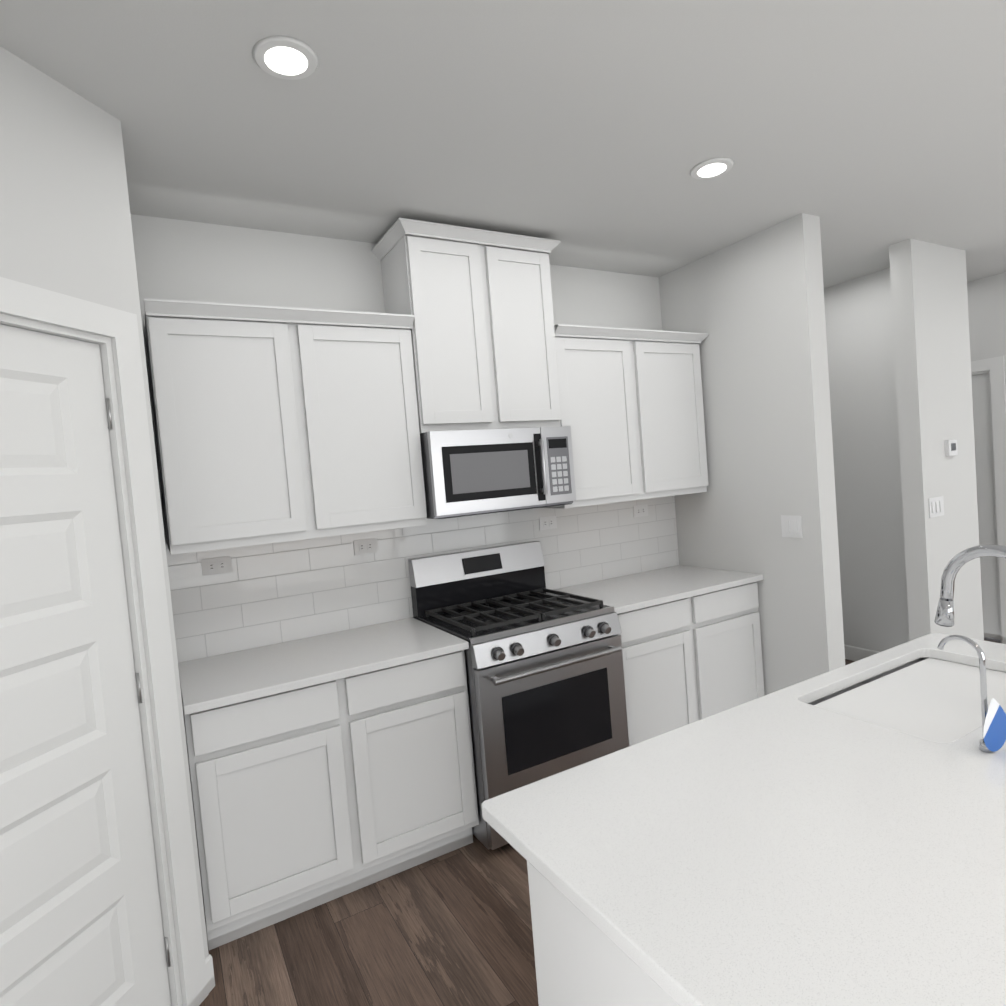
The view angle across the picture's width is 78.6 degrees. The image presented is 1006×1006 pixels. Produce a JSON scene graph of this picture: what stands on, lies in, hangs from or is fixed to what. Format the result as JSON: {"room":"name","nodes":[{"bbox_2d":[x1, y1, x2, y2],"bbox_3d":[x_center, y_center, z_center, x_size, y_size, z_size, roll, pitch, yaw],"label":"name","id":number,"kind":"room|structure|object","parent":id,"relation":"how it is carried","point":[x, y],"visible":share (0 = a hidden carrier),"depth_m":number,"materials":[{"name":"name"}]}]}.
{"room":"kitchen","nodes":[
{"label":"kitchen","id":0,"kind":"room"},
{"bbox_2d":[0,46,1005,1000],"bbox_3d":[2.674,-0.069,1.139,8.740,2.740,8.790,-6,3,-30],"label":"wall","id":1,"kind":"structure","parent":0,"point":[836,416],"depth_m":3.38,"materials":[{"name":"grey paint"}]},
{"bbox_2d":[0,324,170,1005],"bbox_3d":[-1.183,0.574,1.486,0.535,2.026,0.532,-6,3,-30],"label":"pantry door","id":2,"kind":"structure","parent":1,"relation":"in","point":[80,918],"depth_m":1.62,"materials":[{"name":"grey paint"}]},
{"bbox_2d":[165,496,678,662],"bbox_3d":[-0.130,0.282,3.248,2.874,0.500,0.008,-6,3,-30],"label":"tile backsplash","id":3,"kind":"structure","parent":1,"relation":"attached to","point":[260,595],"depth_m":2.93,"materials":[{"name":"white tile"}]},
{"bbox_2d":[201,556,232,575],"bbox_3d":[-1.218,0.268,2.618,0.115,0.070,0.008,-6,3,-30],"label":"outlet","id":4,"kind":"object","parent":3,"relation":"attached to","point":[218,565],"depth_m":2.62,"materials":[{"name":"grey plastic"}]},
{"bbox_2d":[353,538,377,554],"bbox_3d":[-0.656,0.208,2.938,0.116,0.070,0.008,-6,3,-30],"label":"outlet","id":5,"kind":"object","parent":3,"relation":"attached to","point":[365,546],"depth_m":2.94,"materials":[{"name":"grey plastic"}]},
{"bbox_2d":[539,516,556,529],"bbox_3d":[0.251,0.112,3.454,0.118,0.070,0.008,-6,3,-30],"label":"outlet","id":6,"kind":"object","parent":3,"relation":"attached to","point":[550,522],"depth_m":3.45,"materials":[{"name":"grey plastic"}]},
{"bbox_2d":[633,504,647,516],"bbox_3d":[0.847,0.048,3.793,0.118,0.070,0.008,-6,3,-30],"label":"outlet","id":7,"kind":"object","parent":3,"relation":"attached to","point":[639,510],"depth_m":3.79,"materials":[{"name":"grey plastic"}]},
{"bbox_2d":[144,218,708,554],"bbox_3d":[-0.097,-0.601,3.052,2.871,1.332,0.387,-6,3,-30],"label":"upper cabinet","id":8,"kind":"object","parent":1,"relation":"attached to","point":[275,424],"visible":1,"depth_m":2.71,"materials":[{"name":"grey paint"}]},
{"bbox_2d":[420,426,575,518],"bbox_3d":[-0.065,-0.154,3.023,0.756,0.386,0.458,-6,3,-30],"label":"microwave","id":9,"kind":"object","parent":8,"relation":"attached to","point":[475,472],"visible":0.98,"depth_m":2.83,"materials":[{"name":"silver metal"}]},
{"bbox_2d":[0,277,1005,1005],"bbox_3d":[1.040,0.271,3.229,6.273,2.145,1.540,-6,3,-30],"label":"door frame","id":10,"kind":"structure","parent":1,"relation":"attached to","point":[38,309],"depth_m":1.85,"materials":[{"name":"grey paint"}]},
{"bbox_2d":[205,645,878,992],"bbox_3d":[3.302,1.214,0.889,7.895,0.105,7.500,-6,3,-30],"label":"baseboard","id":11,"kind":"structure","parent":1,"relation":"attached to","point":[852,653],"depth_m":4.44,"materials":[{"name":"grey paint"}]},
{"bbox_2d":[781,515,802,537],"bbox_3d":[1.517,0.124,3.235,0.012,0.115,0.116,-6,3,-30],"label":"switch plate","id":12,"kind":"object","parent":1,"relation":"attached to","point":[791,526],"depth_m":3.23,"materials":[{"name":"grey plastic"}]},
{"bbox_2d":[928,496,943,517],"bbox_3d":[2.587,0.023,3.665,0.162,0.115,0.012,-6,3,-30],"label":"switch plate","id":13,"kind":"object","parent":1,"relation":"attached to","point":[936,504],"depth_m":3.66,"materials":[{"name":"grey plastic"}]},
{"bbox_2d":[945,440,957,455],"bbox_3d":[2.726,-0.335,3.738,0.100,0.095,0.023,-6,3,-30],"label":"thermostat","id":14,"kind":"object","parent":1,"relation":"attached to","point":[950,447],"visible":1,"depth_m":3.72,"materials":[{"name":"grey plastic"}]},
{"bbox_2d":[971,373,999,639],"bbox_3d":[3.520,0.040,4.957,0.109,2.026,0.778,-6,3,-30],"label":"hall door","id":15,"kind":"structure","parent":1,"relation":"in","point":[985,491],"depth_m":4.70,"materials":[{"name":"grey paint"}]},
{"bbox_2d":[0,0,1005,287],"bbox_3d":[2.561,-1.463,1.078,8.740,0.060,8.790,-6,3,-30],"label":"ceiling","id":16,"kind":"structure","parent":0,"point":[588,134],"depth_m":2.04,"materials":[{"name":"grey paint"}]},
{"bbox_2d":[252,36,318,79],"bbox_3d":[-0.586,-1.198,1.663,0.170,0.009,0.170,-6,3,-30],"label":"recessed light","id":17,"kind":"object","parent":16,"relation":"in","point":[286,57],"visible":1,"depth_m":1.65,"materials":[{"name":"grey paint"}]},
{"bbox_2d":[690,157,733,179],"bbox_3d":[0.845,-1.350,2.489,0.170,0.009,0.170,-6,3,-30],"label":"recessed light","id":18,"kind":"object","parent":16,"relation":"in","point":[711,168],"visible":1,"depth_m":2.47,"materials":[{"name":"grey paint"}]},
{"bbox_2d":[199,637,1002,1005],"bbox_3d":[2.788,1.325,1.200,8.740,0.060,8.790,-6,3,-30],"label":"floor","id":19,"kind":"structure","parent":0,"point":[451,929],"depth_m":2.10,"materials":[{"name":"brown wood"}]},
{"bbox_2d":[181,582,764,949],"bbox_3d":[0.077,0.997,3.018,2.874,0.874,0.610,-6,3,-30],"label":"base cabinet","id":20,"kind":"object","parent":19,"relation":"on","point":[307,798],"visible":0.69,"depth_m":2.34,"materials":[{"name":"grey paint"}]},
{"bbox_2d":[178,565,763,714],"bbox_3d":[0.048,0.546,2.985,2.874,0.030,0.636,-6,3,-30],"label":"countertop","id":21,"kind":"structure","parent":20,"relation":"on","point":[212,682],"depth_m":2.54,"materials":[{"name":"white stone"}]},
{"bbox_2d":[408,541,628,849],"bbox_3d":[0.085,0.838,2.945,0.754,1.195,0.738,-6,3,-30],"label":"stove","id":22,"kind":"object","parent":19,"relation":"on","point":[545,681],"visible":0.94,"depth_m":2.72,"materials":[{"name":"silver metal"}]},
{"bbox_2d":[527,657,1005,1005],"bbox_3d":[0.981,0.996,1.344,1.745,0.874,0.755,-6,3,-30],"label":"kitchen island","id":23,"kind":"object","parent":19,"relation":"on","point":[581,959],"visible":0.15,"depth_m":1.23,"materials":[{"name":"grey paint"}]},
{"bbox_2d":[481,633,1005,1005],"bbox_3d":[1.006,0.545,1.210,1.790,0.030,1.135,-6,3,-30],"label":"island countertop","id":24,"kind":"structure","parent":23,"relation":"on","point":[789,846],"depth_m":1.03,"materials":[{"name":"white stone"}]},
{"bbox_2d":[937,635,992,752],"bbox_3d":[0.998,0.405,1.330,0.026,0.240,0.097,-6,3,-30],"label":"filter faucet","id":25,"kind":"object","parent":24,"relation":"on","point":[983,680],"visible":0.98,"depth_m":1.30,"materials":[{"name":"silver metal"}]},
{"bbox_2d":[934,544,1005,626],"bbox_3d":[1.186,0.304,1.514,0.165,0.394,0.273,-6,3,-30],"label":"faucet","id":26,"kind":"object","parent":24,"relation":"on","point":[944,616],"visible":1,"depth_m":1.61,"materials":[{"name":"silver metal"}]},
{"bbox_2d":[983,698,1005,751],"bbox_3d":[1.038,0.467,1.296,0.112,0.110,0.006,-6,3,-30],"label":"tag","id":27,"kind":"object","parent":24,"relation":"on","point":[994,733],"visible":0.96,"depth_m":1.29,"materials":[{"name":"blue"}]}
]}

